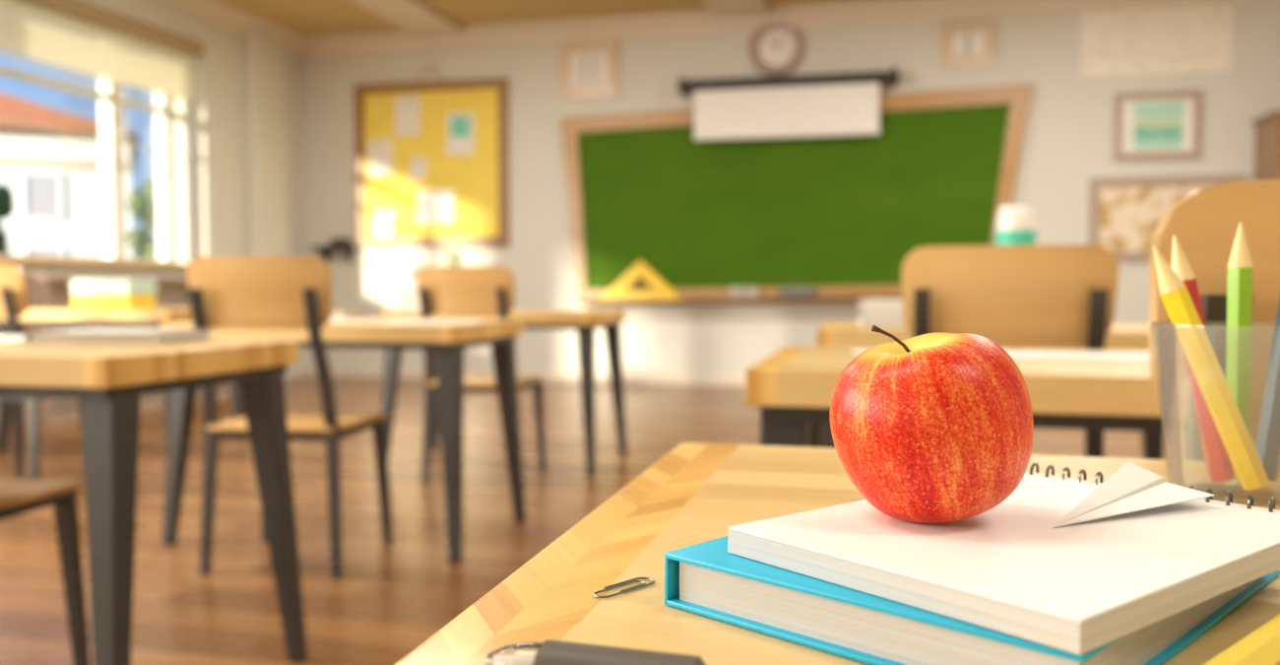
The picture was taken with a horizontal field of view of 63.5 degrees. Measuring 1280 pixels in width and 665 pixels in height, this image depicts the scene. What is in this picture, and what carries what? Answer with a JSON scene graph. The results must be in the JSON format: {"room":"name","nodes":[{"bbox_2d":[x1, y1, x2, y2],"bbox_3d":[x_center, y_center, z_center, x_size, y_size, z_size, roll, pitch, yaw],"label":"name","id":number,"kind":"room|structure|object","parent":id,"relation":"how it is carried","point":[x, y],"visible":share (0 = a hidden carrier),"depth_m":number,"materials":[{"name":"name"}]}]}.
{"room":"classroom","nodes":[
{"label":"classroom","id":0,"kind":"room"},
{"bbox_2d":[0,0,306,368],"bbox_3d":[-4.738,-0.903,4.071,0.420,3.160,11.800,1,3,13],"label":"wall","id":1,"kind":"structure","parent":0,"point":[210,190],"depth_m":8.43,"materials":[{"name":"paint"}]},
{"bbox_2d":[0,40,188,267],"bbox_3d":[-4.136,-1.331,6.455,0.470,1.800,3.950,1,3,13],"label":"window","id":2,"kind":"structure","parent":1,"relation":"in","point":[110,111],"depth_m":7.80,"materials":[{"name":"white paint"}]},
{"bbox_2d":[0,0,204,157],"bbox_3d":[-4.010,-1.772,6.405,0.170,0.905,3.900,1,3,13],"label":"window blind","id":3,"kind":"object","parent":2,"relation":"attached to","point":[19,35],"visible":1,"depth_m":7.28,"materials":[{"name":"fabric"}]},
{"bbox_2d":[156,0,307,57],"bbox_3d":[-4.471,-2.398,3.940,0.130,0.160,11.800,1,3,13],"label":"trim","id":4,"kind":"structure","parent":1,"relation":"attached to","point":[223,13],"depth_m":8.55,"materials":[{"name":"paint"}]},
{"bbox_2d":[244,21,288,381],"bbox_3d":[-3.277,-1.130,9.084,0.100,3.160,0.460,1,3,13],"label":"pillar","id":5,"kind":"structure","parent":1,"relation":"attached to","point":[263,44],"depth_m":8.97,"materials":[{"name":"paint"}]},
{"bbox_2d":[288,366,307,379],"bbox_3d":[-4.524,0.628,4.090,0.020,0.100,11.750,1,3,13],"label":"baseboard","id":6,"kind":"structure","parent":1,"relation":"attached to","point":[295,372],"depth_m":9.64,"materials":[{"name":"paint"}]},
{"bbox_2d":[224,0,877,36],"bbox_3d":[-0.107,-2.491,2.897,10.400,0.120,12.200,1,3,13],"label":"ceiling","id":7,"kind":"structure","parent":0,"point":[306,18],"depth_m":8.64,"materials":[{"name":"paint"}]},
{"bbox_2d":[0,376,1256,664],"bbox_3d":[-0.107,0.785,3.045,10.400,0.120,12.200,1,3,13],"label":"floor","id":8,"kind":"structure","parent":0,"point":[388,600],"depth_m":3.83,"materials":[{"name":"brown wood"}]},
{"bbox_2d":[0,263,47,479],"bbox_3d":[-2.597,0.195,4.314,0.450,0.945,0.523,0,3,9],"label":"chair","id":9,"kind":"object","parent":8,"relation":"on","point":[14,296],"visible":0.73,"depth_m":4.13,"materials":[{"name":"brown wood"}]},
{"bbox_2d":[0,478,90,664],"bbox_3d":[-1.453,0.299,2.019,0.450,0.945,0.523,0,3,7],"label":"chair","id":10,"kind":"object","parent":8,"relation":"on","point":[18,496],"visible":1,"depth_m":2.21,"materials":[{"name":"brown wood"}]},
{"bbox_2d":[2,274,230,426],"bbox_3d":[-3.553,0.066,7.331,0.320,0.930,2.000,1,3,13],"label":"wall","id":11,"kind":"structure","parent":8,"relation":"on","point":[43,290],"depth_m":6.80,"materials":[{"name":"beige paint"}]},
{"bbox_2d":[0,307,246,450],"bbox_3d":[-2.773,0.241,5.559,1.060,0.740,0.621,1,3,13],"label":"school desk","id":12,"kind":"object","parent":8,"relation":"on","point":[78,318],"visible":0.48,"depth_m":5.28,"materials":[{"name":"wood"}]},
{"bbox_2d":[70,278,156,309],"bbox_3d":[-2.745,-0.200,5.398,0.350,0.154,0.210,1,3,13],"label":"storage box","id":13,"kind":"object","parent":12,"relation":"on","point":[87,293],"visible":1,"depth_m":5.31,"materials":[{"name":"yellow plastic"}]},
{"bbox_2d":[71,294,155,309],"bbox_3d":[-2.745,-0.161,5.400,0.340,0.075,0.200,1,3,13],"label":"book","id":14,"kind":"object","parent":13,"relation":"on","point":[80,301],"depth_m":5.31,"materials":[{"name":"yellow paper"}]},
{"bbox_2d":[0,337,308,664],"bbox_3d":[-1.357,0.393,2.203,1.060,0.740,0.621,1,3,13],"label":"school desk","id":15,"kind":"object","parent":8,"relation":"on","point":[109,380],"visible":0.99,"depth_m":1.85,"materials":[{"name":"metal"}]},
{"bbox_2d":[0,334,24,341],"bbox_3d":[-1.488,0.012,2.392,0.300,0.002,0.220,1,3,19],"label":"paper sheet","id":16,"kind":"object","parent":15,"relation":"on","point":[3,338],"visible":0.46,"depth_m":2.37,"materials":[{"name":"white paper"}]},
{"bbox_2d":[24,328,212,344],"bbox_3d":[-1.129,0.009,2.255,0.300,0.022,0.210,0,3,5],"label":"book","id":17,"kind":"object","parent":15,"relation":"on","point":[172,336],"visible":0.82,"depth_m":2.16,"materials":[{"name":"grey paper"}]},
{"bbox_2d":[40,327,181,331],"bbox_3d":[-1.164,-0.005,2.283,0.240,0.002,0.170,0,3,-1],"label":"paper sheet","id":18,"kind":"object","parent":17,"relation":"on","point":[79,329],"visible":1,"depth_m":2.26,"materials":[{"name":"white paper"}]},
{"bbox_2d":[186,256,392,578],"bbox_3d":[-1.079,0.245,3.213,0.450,0.945,0.523,0,3,6],"label":"chair","id":19,"kind":"object","parent":8,"relation":"on","point":[233,292],"visible":0.97,"depth_m":3.00,"materials":[{"name":"brown wood"}]},
{"bbox_2d":[160,318,525,565],"bbox_3d":[-1.004,0.330,3.598,1.060,0.740,0.621,1,3,13],"label":"school desk","id":20,"kind":"object","parent":8,"relation":"on","point":[449,341],"visible":0.79,"depth_m":3.31,"materials":[{"name":"wood"}]},
{"bbox_2d":[330,310,364,319],"bbox_3d":[-1.179,-0.066,3.817,0.260,0.030,0.180,0,3,8],"label":"book","id":21,"kind":"object","parent":20,"relation":"on","point":[337,314],"visible":0.27,"depth_m":3.76,"materials":[{"name":"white paper"}]},
{"bbox_2d":[329,319,376,321],"bbox_3d":[-1.058,-0.042,3.594,0.300,0.002,0.220,1,3,23],"label":"paper sheet","id":22,"kind":"object","parent":20,"relation":"on","point":[331,320],"visible":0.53,"depth_m":3.56,"materials":[{"name":"white paper"}]},
{"bbox_2d":[378,320,487,322],"bbox_3d":[-0.690,-0.036,3.455,0.320,0.002,0.230,0,3,3],"label":"paper sheet","id":23,"kind":"object","parent":20,"relation":"on","point":[396,321],"visible":1,"depth_m":3.47,"materials":[{"name":"white paper"}]},
{"bbox_2d":[415,265,546,484],"bbox_3d":[-0.703,0.182,4.593,0.450,0.945,0.523,0,3,10],"label":"chair","id":24,"kind":"object","parent":8,"relation":"on","point":[457,290],"visible":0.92,"depth_m":4.37,"materials":[{"name":"brown wood"}]},
{"bbox_2d":[378,309,627,477],"bbox_3d":[-0.652,0.264,5.055,1.060,0.740,0.621,1,3,13],"label":"school desk","id":25,"kind":"object","parent":8,"relation":"on","point":[586,322],"visible":0.6,"depth_m":4.84,"materials":[{"name":"wood"}]},
{"bbox_2d":[396,259,422,311],"bbox_3d":[-1.076,-0.226,4.979,0.140,0.245,0.140,1,3,13],"label":"spray bottle","id":26,"kind":"object","parent":25,"relation":"on","point":[408,296],"visible":0.61,"depth_m":4.92,"materials":[{"name":"plastic"}]},
{"bbox_2d":[446,251,461,265],"bbox_3d":[-0.912,-0.253,5.062,0.108,0.290,0.106,1,3,13],"label":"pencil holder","id":27,"kind":"object","parent":25,"relation":"on","point":[447,252],"visible":0.07,"depth_m":5.06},
{"bbox_2d":[394,442,1279,664],"bbox_3d":[0.473,0.474,0.413,1.060,0.740,0.621,1,3,13],"label":"school desk","id":28,"kind":"object","parent":8,"relation":"on","point":[691,495],"visible":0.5,"depth_m":0.45,"materials":[{"name":"wood"}]},
{"bbox_2d":[484,639,705,664],"bbox_3d":[-0.014,0.100,0.301,0.067,0.017,0.017,1,3,17],"label":"marker pen","id":29,"kind":"object","parent":28,"relation":"on","point":[549,652],"visible":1,"depth_m":0.30,"materials":[{"name":"grey plastic"}]},
{"bbox_2d":[592,576,655,597],"bbox_3d":[-0.007,0.102,0.416,0.010,0.001,0.033,2,4,44],"label":"paper clip","id":30,"kind":"object","parent":28,"relation":"on","point":[632,580],"visible":1,"depth_m":0.42,"materials":[{"name":"metal"}]},
{"bbox_2d":[664,498,1279,664],"bbox_3d":[0.140,0.093,0.415,0.158,0.020,0.212,3,4,44],"label":"hardcover book","id":31,"kind":"object","parent":28,"relation":"on","point":[706,579],"visible":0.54,"depth_m":0.34,"materials":[{"name":"blue fabric"}]},
{"bbox_2d":[727,461,1279,654],"bbox_3d":[0.156,0.076,0.400,0.202,0.015,0.140,-2,3,-39],"label":"spiral notepad","id":32,"kind":"object","parent":31,"relation":"on","point":[1079,588],"visible":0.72,"depth_m":0.35,"materials":[{"name":"paper"}]},
{"bbox_2d":[830,324,1033,522],"bbox_3d":[0.113,0.035,0.405,0.077,0.076,0.075,2,3,39],"label":"apple","id":33,"kind":"object","parent":32,"relation":"on","point":[938,426],"visible":1,"depth_m":0.38,"materials":[{"name":"red food"}]},
{"bbox_2d":[1052,460,1214,527],"bbox_3d":[0.201,0.066,0.413,0.038,0.013,0.096,2,3,40],"label":"plane","id":34,"kind":"object","parent":32,"relation":"on","point":[1132,487],"visible":1,"depth_m":0.42,"materials":[{"name":"white paper"}]},
{"bbox_2d":[1151,320,1279,505],"bbox_3d":[0.347,0.044,0.603,0.090,0.099,0.090,1,3,13],"label":"glass tumbler","id":35,"kind":"object","parent":28,"relation":"on","point":[1164,335],"visible":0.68,"depth_m":0.60,"materials":[{"name":"clear glass"}]},
{"bbox_2d":[1171,234,1235,481],"bbox_3d":[0.330,0.015,0.606,0.036,0.145,0.014,1,3,13],"label":"pencil","id":36,"kind":"object","parent":35,"relation":"in","point":[1219,466],"visible":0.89,"depth_m":0.60,"materials":[{"name":"red paint"}]},
{"bbox_2d":[1152,245,1270,490],"bbox_3d":[0.324,0.020,0.589,0.064,0.139,0.014,0,3,9],"label":"pencil","id":37,"kind":"object","parent":35,"relation":"in","point":[1193,339],"visible":1,"depth_m":0.58,"materials":[{"name":"yellow paint"}]},
{"bbox_2d":[1225,221,1253,477],"bbox_3d":[0.360,0.010,0.621,0.014,0.152,0.014,1,3,36],"label":"pencil","id":38,"kind":"object","parent":35,"relation":"in","point":[1240,266],"visible":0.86,"depth_m":0.61,"materials":[{"name":"green paint"}]},
{"bbox_2d":[1255,297,1279,481],"bbox_3d":[0.377,0.012,0.607,0.033,0.150,0.014,-1,3,-14],"label":"pencil","id":39,"kind":"object","parent":35,"relation":"in","point":[1267,446],"visible":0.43,"depth_m":0.60,"materials":[{"name":"blue paint"}]},
{"bbox_2d":[1203,613,1279,664],"bbox_3d":[0.215,0.100,0.344,0.174,0.012,0.013,-2,3,-42],"label":"pencil","id":40,"kind":"object","parent":28,"relation":"on","point":[1261,646],"visible":1,"depth_m":0.32,"materials":[{"name":"yellow paint"}]},
{"bbox_2d":[745,345,1186,447],"bbox_3d":[0.735,0.415,1.706,1.060,0.740,0.621,1,3,13],"label":"school desk","id":41,"kind":"object","parent":8,"relation":"on","point":[793,387],"visible":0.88,"depth_m":1.50,"materials":[{"name":"wood"}]},
{"bbox_2d":[847,349,1050,358],"bbox_3d":[0.537,0.037,1.829,0.300,0.002,0.210,0,3,1],"label":"paper sheet","id":42,"kind":"object","parent":41,"relation":"on","point":[1013,353],"visible":0.25,"depth_m":1.79,"materials":[{"name":"white paper"}]},
{"bbox_2d":[1019,349,1150,360],"bbox_3d":[0.816,0.039,1.793,0.300,0.002,0.210,1,3,21],"label":"paper sheet","id":43,"kind":"object","parent":41,"relation":"on","point":[1048,353],"visible":0.7,"depth_m":1.79,"materials":[{"name":"white paper"}]},
{"bbox_2d":[817,320,1185,459],"bbox_3d":[1.085,0.351,3.132,1.060,0.740,0.621,1,3,13],"label":"school desk","id":44,"kind":"object","parent":8,"relation":"on","point":[1121,337],"visible":0.27,"depth_m":2.92,"materials":[{"name":"wood"}]},
{"bbox_2d":[858,316,905,326],"bbox_3d":[0.764,-0.033,3.130,0.190,0.026,0.240,0,3,9],"label":"book","id":45,"kind":"object","parent":44,"relation":"on","point":[864,322],"visible":0.6,"depth_m":3.02,"materials":[{"name":"paper"}]},
{"bbox_2d":[859,309,903,318],"bbox_3d":[0.771,-0.059,3.131,0.190,0.026,0.240,1,3,16],"label":"book","id":46,"kind":"object","parent":45,"relation":"on","point":[864,313],"visible":0.52,"depth_m":3.03,"materials":[{"name":"paper"}]},
{"bbox_2d":[857,299,902,309],"bbox_3d":[0.778,-0.086,3.132,0.190,0.026,0.240,1,3,23],"label":"book","id":47,"kind":"object","parent":46,"relation":"on","point":[862,303],"visible":0.66,"depth_m":3.04,"materials":[{"name":"paper"}]},
{"bbox_2d":[994,204,1035,245],"bbox_3d":[1.199,-0.217,3.306,0.124,0.377,0.124,1,3,13],"label":"glue bottle","id":48,"kind":"object","parent":44,"relation":"on","point":[1015,224],"visible":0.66,"depth_m":3.25,"materials":[{"name":"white plastic"}]},
{"bbox_2d":[901,244,1119,456],"bbox_3d":[0.820,0.282,2.383,0.450,0.945,0.523,1,3,14],"label":"chair","id":49,"kind":"object","parent":8,"relation":"on","point":[1047,294],"visible":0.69,"depth_m":2.14,"materials":[{"name":"brown wood"}]},
{"bbox_2d":[1149,179,1279,460],"bbox_3d":[0.686,0.343,1.034,0.450,0.945,0.523,1,3,13],"label":"chair","id":50,"kind":"object","parent":8,"relation":"on","point":[1205,223],"visible":0.4,"depth_m":0.83,"materials":[{"name":"brown wood"}]},
{"bbox_2d":[1251,110,1279,180],"bbox_3d":[5.094,-0.540,7.571,1.020,2.120,0.459,1,3,13],"label":"tall cabinet","id":51,"kind":"object","parent":8,"relation":"on","point":[1267,126],"visible":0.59,"depth_m":7.58,"materials":[{"name":"brown wood"}]},
{"bbox_2d":[302,1,1279,374],"bbox_3d":[1.500,-1.115,8.750,9.950,3.160,0.200,1,3,13],"label":"wall","id":52,"kind":"structure","parent":0,"point":[1068,137],"depth_m":8.89,"materials":[{"name":"paint"}]},
{"bbox_2d":[311,245,355,263],"bbox_3d":[-2.849,-0.723,9.608,0.360,0.160,0.180,1,3,13],"label":"wall shelf","id":53,"kind":"object","parent":52,"relation":"attached to","point":[323,249],"visible":0.99,"depth_m":9.57,"materials":[{"name":"black plastic"}]},
{"bbox_2d":[329,237,351,246],"bbox_3d":[-2.771,-0.842,9.584,0.160,0.080,0.120,1,3,13],"label":"case","id":54,"kind":"object","parent":53,"relation":"on","point":[338,241],"visible":0.91,"depth_m":9.53,"materials":[{"name":"plastic"}]},
{"bbox_2d":[350,0,462,35],"bbox_3d":[-3.139,-2.431,3.549,0.450,0.060,11.660,1,3,13],"label":"ceiling beam","id":55,"kind":"structure","parent":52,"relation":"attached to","point":[416,17],"depth_m":8.60,"materials":[{"name":"paint"}]},
{"bbox_2d":[354,64,509,247],"bbox_3d":[-1.905,-1.604,9.410,1.490,1.638,0.050,1,3,13],"label":"notice board","id":56,"kind":"object","parent":52,"relation":"attached to","point":[480,180],"visible":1,"depth_m":9.39,"materials":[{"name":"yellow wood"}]},
{"bbox_2d":[367,138,393,176],"bbox_3d":[-2.388,-1.610,9.516,0.271,0.342,0.018,1,3,13],"label":"note","id":57,"kind":"object","parent":56,"relation":"attached to","point":[380,153],"visible":1,"depth_m":9.52,"materials":[{"name":"paper"}]},
{"bbox_2d":[372,208,394,236],"bbox_3d":[-2.369,-1.010,9.539,0.223,0.259,0.018,1,3,13],"label":"note","id":58,"kind":"object","parent":56,"relation":"attached to","point":[383,224],"visible":1,"depth_m":9.54,"materials":[{"name":"paper"}]},
{"bbox_2d":[394,95,420,135],"bbox_3d":[-2.126,-1.976,9.437,0.250,0.360,0.018,1,3,13],"label":"note","id":59,"kind":"object","parent":56,"relation":"attached to","point":[407,108],"visible":1,"depth_m":9.44,"materials":[{"name":"paper"}]},
{"bbox_2d":[408,156,427,180],"bbox_3d":[-2.028,-1.496,9.435,0.179,0.215,0.018,1,3,13],"label":"note","id":60,"kind":"object","parent":56,"relation":"attached to","point":[417,169],"visible":1,"depth_m":9.44,"materials":[{"name":"paper"}]},
{"bbox_2d":[416,190,453,223],"bbox_3d":[-1.863,-1.145,9.412,0.360,0.300,0.018,2,3,13],"label":"note","id":61,"kind":"object","parent":56,"relation":"attached to","point":[433,206],"visible":1,"depth_m":9.42,"materials":[{"name":"paper"}]},
{"bbox_2d":[446,112,475,154],"bbox_3d":[-1.620,-1.791,9.324,0.270,0.380,0.020,2,3,13],"label":"note","id":62,"kind":"object","parent":56,"relation":"attached to","point":[460,125],"visible":1,"depth_m":9.32,"materials":[{"name":"paper"}]},
{"bbox_2d":[450,117,469,136],"bbox_3d":[-1.620,-1.851,9.313,0.170,0.170,0.004,2,3,13],"label":"print","id":63,"kind":"object","parent":62,"relation":"attached to","point":[460,126],"depth_m":9.31},
{"bbox_2d":[307,366,745,385],"bbox_3d":[1.474,0.419,8.712,9.550,0.100,0.020,1,3,13],"label":"baseboard","id":64,"kind":"structure","parent":52,"relation":"attached to","point":[337,371],"depth_m":9.19,"materials":[{"name":"paint"}]},
{"bbox_2d":[558,38,619,98],"bbox_3d":[-0.449,-2.304,9.039,0.540,0.490,0.035,1,3,13],"label":"picture frame","id":65,"kind":"object","parent":52,"relation":"attached to","point":[590,68],"visible":1,"depth_m":9.03,"materials":[{"name":"brown wood"}]},
{"bbox_2d":[580,55,584,82],"bbox_3d":[-0.497,-2.304,9.053,0.035,0.240,0.003,1,3,13],"label":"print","id":66,"kind":"object","parent":65,"relation":"attached to","point":[582,56],"depth_m":9.05},
{"bbox_2d":[592,54,596,82],"bbox_3d":[-0.400,-2.303,9.030,0.035,0.240,0.003,1,3,13],"label":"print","id":67,"kind":"object","parent":65,"relation":"attached to","point":[594,55],"depth_m":9.03},
{"bbox_2d":[703,0,767,16],"bbox_3d":[-0.513,-2.403,2.925,0.450,0.060,11.660,1,3,13],"label":"trim","id":68,"kind":"structure","parent":52,"relation":"attached to","point":[718,8],"depth_m":8.33,"materials":[{"name":"paint"}]},
{"bbox_2d":[748,21,805,76],"bbox_3d":[1.142,-2.381,8.647,0.470,0.470,0.055,1,3,13],"label":"wall clock","id":69,"kind":"object","parent":52,"relation":"attached to","point":[773,52],"visible":1,"depth_m":8.65,"materials":[{"name":"beige wood"}]},
{"bbox_2d":[678,67,898,140],"bbox_3d":[1.215,-1.873,8.575,1.800,0.518,0.196,1,3,13],"label":"projection screen","id":70,"kind":"object","parent":52,"relation":"attached to","point":[839,103],"visible":1,"depth_m":8.53,"materials":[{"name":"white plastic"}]},
{"bbox_2d":[303,0,1279,57],"bbox_3d":[1.462,-2.606,8.522,9.550,0.160,0.130,1,3,13],"label":"trim","id":71,"kind":"structure","parent":52,"relation":"attached to","point":[879,12],"depth_m":8.70,"materials":[{"name":"paint"}]},
{"bbox_2d":[561,82,1032,304],"bbox_3d":[1.197,-1.107,8.622,3.900,1.763,0.190,1,3,13],"label":"chalkboard","id":72,"kind":"object","parent":52,"relation":"attached to","point":[831,215],"visible":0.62,"depth_m":8.67,"materials":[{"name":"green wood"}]},
{"bbox_2d":[598,259,682,299],"bbox_3d":[0.003,-0.456,8.902,0.740,0.340,0.032,1,3,13],"label":"square","id":73,"kind":"object","parent":72,"relation":"on","point":[618,290],"visible":1,"depth_m":8.90,"materials":[{"name":"yellow plastic"}]},
{"bbox_2d":[576,295,902,304],"bbox_3d":[1.152,-0.274,8.645,3.460,0.095,0.140,1,3,13],"label":"chalk tray","id":74,"kind":"object","parent":72,"relation":"on","point":[816,297],"depth_m":8.70,"materials":[{"name":"brown wood"}]},
{"bbox_2d":[730,287,758,297],"bbox_3d":[0.879,-0.336,8.704,0.220,0.085,0.105,1,3,13],"label":"box","id":75,"kind":"object","parent":72,"relation":"on","point":[733,291],"visible":0.99,"depth_m":8.66,"materials":[{"name":"paper"}]},
{"bbox_2d":[778,286,815,296],"bbox_3d":[1.308,-0.337,8.605,0.290,0.080,0.100,1,3,13],"label":"eraser","id":76,"kind":"object","parent":72,"relation":"on","point":[784,290],"visible":1,"depth_m":8.56,"materials":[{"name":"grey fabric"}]},
{"bbox_2d":[940,19,996,67],"bbox_3d":[2.635,-2.316,8.305,0.420,0.360,0.035,1,3,13],"label":"picture frame","id":77,"kind":"object","parent":52,"relation":"attached to","point":[964,43],"visible":1,"depth_m":8.30,"materials":[{"name":"brown wood"}]},
{"bbox_2d":[964,33,971,54],"bbox_3d":[2.636,-2.316,8.306,0.050,0.160,0.003,1,3,13],"label":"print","id":78,"kind":"object","parent":77,"relation":"attached to","point":[968,36],"depth_m":8.31},
{"bbox_2d":[1081,3,1232,76],"bbox_3d":[3.991,-2.252,7.999,1.070,0.500,0.006,1,3,13],"label":"poster","id":79,"kind":"object","parent":52,"relation":"attached to","point":[1194,38],"visible":1,"depth_m":7.99,"materials":[{"name":"beige paper"}]},
{"bbox_2d":[1112,89,1202,160],"bbox_3d":[4.007,-1.602,8.010,0.620,0.520,0.035,1,3,13],"label":"picture frame","id":80,"kind":"object","parent":52,"relation":"attached to","point":[1166,124],"visible":1,"depth_m":8.01,"materials":[{"name":"beige wood"}]},
{"bbox_2d":[1133,101,1183,149],"bbox_3d":[4.017,-1.601,8.009,0.350,0.360,0.004,1,3,13],"label":"print","id":81,"kind":"object","parent":80,"relation":"attached to","point":[1157,125],"depth_m":8.01},
{"bbox_2d":[1088,174,1246,259],"bbox_3d":[4.080,-0.887,8.025,1.110,0.650,0.035,1,3,13],"label":"framed map","id":82,"kind":"object","parent":52,"relation":"attached to","point":[1125,212],"visible":0.39,"depth_m":8.08,"materials":[{"name":"beige paper"}]},
{"label":"outside","id":83,"kind":"structure","parent":0,"visible":0},
{"bbox_3d":[-34.287,0.013,28.743,68.000,0.100,110.000,1,3,13],"label":"ground","id":84,"kind":"structure","parent":83,"visible":0},
{"bbox_2d":[0,183,14,254],"bbox_3d":[-10.805,-0.992,17.042,1.407,2.986,1.598,1,3,13],"label":"tree","id":85,"kind":"object","parent":84,"relation":"on","point":[7,208],"visible":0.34,"depth_m":17.04,"materials":[{"name":"green plant"}]},
{"bbox_2d":[0,92,138,258],"bbox_3d":[-17.730,-3.097,24.473,10.500,6.500,8.800,-1,3,-27],"label":"house","id":86,"kind":"structure","parent":84,"relation":"on","point":[54,178],"depth_m":22.52,"materials":[{"name":"white paint"}]},
{"bbox_2d":[125,178,157,259],"bbox_3d":[-8.505,-1.113,18.215,1.012,3.121,1.181,-1,3,-18],"label":"tree","id":87,"kind":"object","parent":84,"relation":"on","point":[142,204],"visible":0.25,"depth_m":17.79,"materials":[{"name":"green plant"}]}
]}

